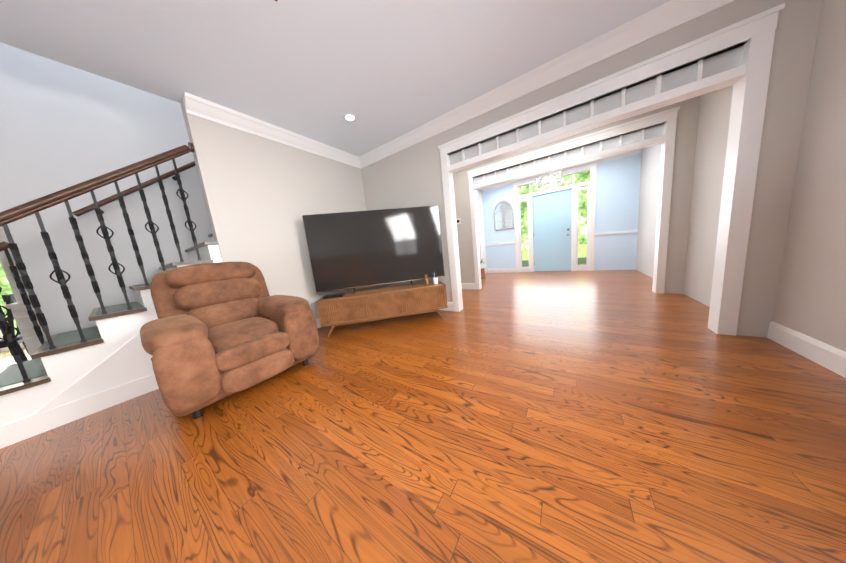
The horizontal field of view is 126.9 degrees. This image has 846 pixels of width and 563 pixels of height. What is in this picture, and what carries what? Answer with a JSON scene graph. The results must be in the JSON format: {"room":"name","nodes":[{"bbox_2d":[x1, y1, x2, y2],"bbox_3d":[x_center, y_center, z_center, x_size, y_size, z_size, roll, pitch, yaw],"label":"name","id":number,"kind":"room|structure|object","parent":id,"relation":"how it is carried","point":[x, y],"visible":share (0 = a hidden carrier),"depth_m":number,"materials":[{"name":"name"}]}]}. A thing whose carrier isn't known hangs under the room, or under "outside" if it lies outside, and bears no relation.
{"room":"living room","nodes":[
{"label":"living room","id":0,"kind":"room"},
{"bbox_2d":[0,188,55,335],"bbox_3d":[-3.566,-1.610,1.455,1.250,5.500,0.120,0,11,34],"label":"wall","id":1,"kind":"structure","parent":0,"point":[3,203],"depth_m":1.96,"materials":[{"name":"grey paint"}]},
{"bbox_2d":[4,192,75,333],"bbox_3d":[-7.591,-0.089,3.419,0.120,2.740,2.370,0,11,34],"label":"wall","id":2,"kind":"structure","parent":0,"point":[37,254],"depth_m":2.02,"materials":[{"name":"grey paint"}]},
{"bbox_2d":[0,330,23,351],"bbox_3d":[-7.230,0.165,3.891,0.099,2.005,0.885,0,11,34],"label":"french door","id":3,"kind":"structure","parent":2,"relation":"in","point":[6,348],"depth_m":3.71,"materials":[{"name":"white"}]},
{"bbox_2d":[0,33,103,329],"bbox_3d":[-4.962,-1.627,2.844,5.120,5.400,0.150,0,11,34],"label":"wall","id":4,"kind":"structure","parent":0,"point":[20,124],"depth_m":2.00,"materials":[{"name":"grey paint"}]},
{"bbox_2d":[12,37,375,318],"bbox_3d":[-2.505,-1.961,3.023,1.250,5.500,2.970,0,11,34],"label":"wall","id":5,"kind":"structure","parent":0,"point":[68,122],"depth_m":2.46,"materials":[{"name":"grey paint"}]},
{"bbox_2d":[182,92,357,167],"bbox_3d":[-1.754,-1.942,2.918,0.112,0.140,2.080,0,11,34],"label":"crown molding","id":6,"kind":"structure","parent":5,"relation":"attached to","point":[194,105],"depth_m":2.56,"materials":[{"name":"white wood"}]},
{"bbox_2d":[315,318,319,327],"bbox_3d":[-1.492,0.600,3.390,0.016,0.145,2.210,0,11,34],"label":"baseboard","id":7,"kind":"structure","parent":5,"relation":"attached to","point":[317,320],"depth_m":3.22,"materials":[{"name":"white"}]},
{"bbox_2d":[438,3,784,335],"bbox_3d":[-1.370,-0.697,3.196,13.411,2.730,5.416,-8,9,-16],"label":"door frame","id":8,"kind":"structure","parent":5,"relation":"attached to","point":[744,70],"depth_m":2.14,"materials":[{"name":"white wood"}]},
{"bbox_2d":[0,0,670,156],"bbox_3d":[-2.274,-1.968,2.650,9.550,0.100,11.660,0,11,34],"label":"ceiling","id":9,"kind":"structure","parent":0,"point":[383,72],"depth_m":1.75,"materials":[{"name":"white paint"}]},
{"bbox_2d":[343,114,355,120],"bbox_3d":[-0.918,-2.052,2.647,0.150,0.010,0.150,0,11,34],"label":"recessed light","id":10,"kind":"object","parent":9,"relation":"in","point":[349,117],"visible":1,"depth_m":2.64,"materials":[{"name":"white"}]},
{"bbox_2d":[536,169,561,189],"bbox_3d":[2.802,-2.450,4.720,0.516,0.617,0.516,0,11,34],"label":"chandelier","id":11,"kind":"object","parent":9,"relation":"hanging from","point":[550,181],"visible":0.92,"depth_m":4.72,"materials":[{"name":"silver metal"}]},
{"bbox_2d":[0,270,845,562],"bbox_3d":[-1.972,0.820,3.095,9.790,0.100,11.900,0,11,34],"label":"floor","id":12,"kind":"structure","parent":0,"point":[612,416],"depth_m":1.07,"materials":[{"name":"brown wood"}]},
{"bbox_2d":[0,348,30,368],"bbox_3d":[-5.848,1.253,2.559,3.730,0.004,2.400,0,11,34],"label":"room floor","id":13,"kind":"structure","parent":12,"relation":"on","point":[6,358],"depth_m":3.30,"materials":[{"name":"brown wood"}]},
{"bbox_2d":[0,294,29,360],"bbox_3d":[-5.252,0.686,2.575,0.440,0.996,0.468,0,11,34],"label":"dining chair","id":14,"kind":"object","parent":13,"relation":"on","point":[9,299],"visible":0.31,"depth_m":2.58,"materials":[{"name":"black metal"}]},
{"bbox_2d":[0,226,46,359],"bbox_3d":[-4.450,0.036,2.530,1.160,2.120,0.456,0,11,34],"label":"hutch","id":15,"kind":"object","parent":13,"relation":"on","point":[25,325],"visible":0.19,"depth_m":2.14,"materials":[{"name":"wood"}]},
{"bbox_2d":[0,142,221,448],"bbox_3d":[-2.539,-0.950,2.736,1.045,3.916,3.856,0,11,34],"label":"staircase","id":16,"kind":"structure","parent":12,"relation":"on","point":[58,380],"depth_m":1.72,"materials":[{"name":"white"}]},
{"bbox_2d":[140,262,318,418],"bbox_3d":[-1.763,0.363,1.968,1.070,1.096,1.040,0,11,36],"label":"recliner","id":17,"kind":"object","parent":12,"relation":"on","point":[213,333],"visible":1,"depth_m":1.78,"materials":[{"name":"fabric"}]},
{"bbox_2d":[316,281,447,336],"bbox_3d":[-0.532,0.373,3.065,1.720,0.506,0.400,-7,9,-9],"label":"media console","id":18,"kind":"object","parent":12,"relation":"on","point":[374,304],"visible":0.98,"depth_m":2.87,"materials":[{"name":"brown wood"}]},
{"bbox_2d":[323,292,344,298],"bbox_3d":[-1.218,0.195,2.898,0.250,0.035,0.130,-7,9,-9],"label":"cable box","id":19,"kind":"object","parent":18,"relation":"on","point":[336,295],"visible":1,"depth_m":2.84,"materials":[{"name":"black plastic"}]},
{"bbox_2d":[302,205,444,293],"bbox_3d":[-0.630,-0.443,3.024,1.860,1.120,0.201,-7,9,-9],"label":"tv","id":20,"kind":"object","parent":18,"relation":"on","point":[354,249],"visible":0.96,"depth_m":3.01,"materials":[{"name":"black glass"}]},
{"bbox_2d":[433,273,437,283],"bbox_3d":[0.182,-0.048,3.110,0.078,0.161,0.080,0,11,34],"label":"pen cup","id":21,"kind":"object","parent":18,"relation":"on","point":[435,279],"visible":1,"depth_m":3.09,"materials":[{"name":"white ceramic"}]},
{"bbox_2d":[480,259,484,278],"bbox_3d":[1.671,-0.364,6.119,0.339,0.568,0.251,0,11,34],"label":"potted plant","id":22,"kind":"object","parent":12,"relation":"on","point":[482,272],"visible":0.62,"depth_m":6.04,"materials":[{"name":"brown wood"}]},
{"bbox_2d":[494,200,513,230],"bbox_3d":[2.486,-2.064,6.538,0.594,0.897,0.044,0,11,34],"label":"mirror","id":23,"kind":"object","parent":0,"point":[503,214],"visible":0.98,"depth_m":6.54,"materials":[{"name":"clear glass"}]},
{"bbox_2d":[533,189,570,271],"bbox_3d":[3.640,-1.371,5.986,0.914,2.185,0.190,0,11,34],"label":"front door","id":24,"kind":"structure","parent":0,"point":[552,228],"depth_m":5.97,"materials":[{"name":"painted wood"},{"name":"nickel"}]},
{"bbox_2d":[360,0,819,337],"bbox_3d":[0.236,-2.245,3.014,5.800,5.500,0.120,0,11,34],"label":"wall","id":25,"kind":"structure","parent":0,"point":[627,188],"depth_m":2.69,"materials":[{"name":"grey paint"}]},
{"bbox_2d":[439,302,452,310],"bbox_3d":[-0.198,0.400,3.817,1.640,0.145,0.016,0,11,34],"label":"baseboard","id":26,"kind":"structure","parent":25,"relation":"attached to","point":[450,304],"depth_m":3.39,"materials":[{"name":"white wood"}]},
{"bbox_2d":[461,283,475,288],"bbox_3d":[0.809,0.108,5.035,0.925,0.145,0.016,0,11,34],"label":"baseboard","id":27,"kind":"structure","parent":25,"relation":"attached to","point":[464,285],"depth_m":4.86,"materials":[{"name":"white wood"}]},
{"bbox_2d":[358,0,734,168],"bbox_3d":[0.648,-2.146,2.616,4.430,0.140,0.112,0,11,34],"label":"crown molding","id":28,"kind":"structure","parent":25,"relation":"attached to","point":[667,16],"depth_m":2.10,"materials":[{"name":"white wood"}]},
{"bbox_2d":[772,0,845,351],"bbox_3d":[2.432,-0.757,0.978,0.120,2.740,9.920,0,11,34],"label":"wall","id":29,"kind":"structure","parent":0,"point":[810,301],"depth_m":1.41,"materials":[{"name":"grey paint"}]},
{"bbox_2d":[487,268,515,272],"bbox_3d":[2.548,-0.360,6.897,0.940,0.145,0.016,0,11,34],"label":"baseboard","id":30,"kind":"structure","parent":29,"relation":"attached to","point":[495,270],"depth_m":6.88,"materials":[{"name":"white wood"}]},
{"bbox_2d":[486,148,642,190],"bbox_3d":[3.376,-2.925,5.721,3.630,0.105,0.084,0,11,34],"label":"crown molding","id":31,"kind":"structure","parent":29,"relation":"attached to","point":[638,151],"depth_m":5.30,"materials":[{"name":"white wood"}]},
{"bbox_2d":[767,321,845,377],"bbox_3d":[1.358,0.900,-0.490,0.016,0.145,5.500,0,11,34],"label":"baseboard","id":32,"kind":"structure","parent":29,"relation":"attached to","point":[829,357],"depth_m":1.45,"materials":[{"name":"white wood"}]},
{"label":"outside","id":33,"kind":"structure","parent":0,"visible":0},
{"bbox_2d":[0,262,16,333],"bbox_3d":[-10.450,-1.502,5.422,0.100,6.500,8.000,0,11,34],"label":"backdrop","id":34,"kind":"structure","parent":33,"point":[5,286],"depth_m":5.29,"materials":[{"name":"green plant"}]},
{"bbox_2d":[522,257,585,266],"bbox_3d":[4.311,-0.581,8.416,10.000,0.160,4.200,0,11,34],"label":"floor","id":35,"kind":"structure","parent":33,"point":[581,261],"depth_m":8.47,"materials":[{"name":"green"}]},
{"bbox_2d":[518,171,589,259],"bbox_3d":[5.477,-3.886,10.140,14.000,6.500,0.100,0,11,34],"label":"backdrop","id":36,"kind":"structure","parent":33,"point":[582,213],"depth_m":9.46,"materials":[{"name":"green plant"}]}
]}

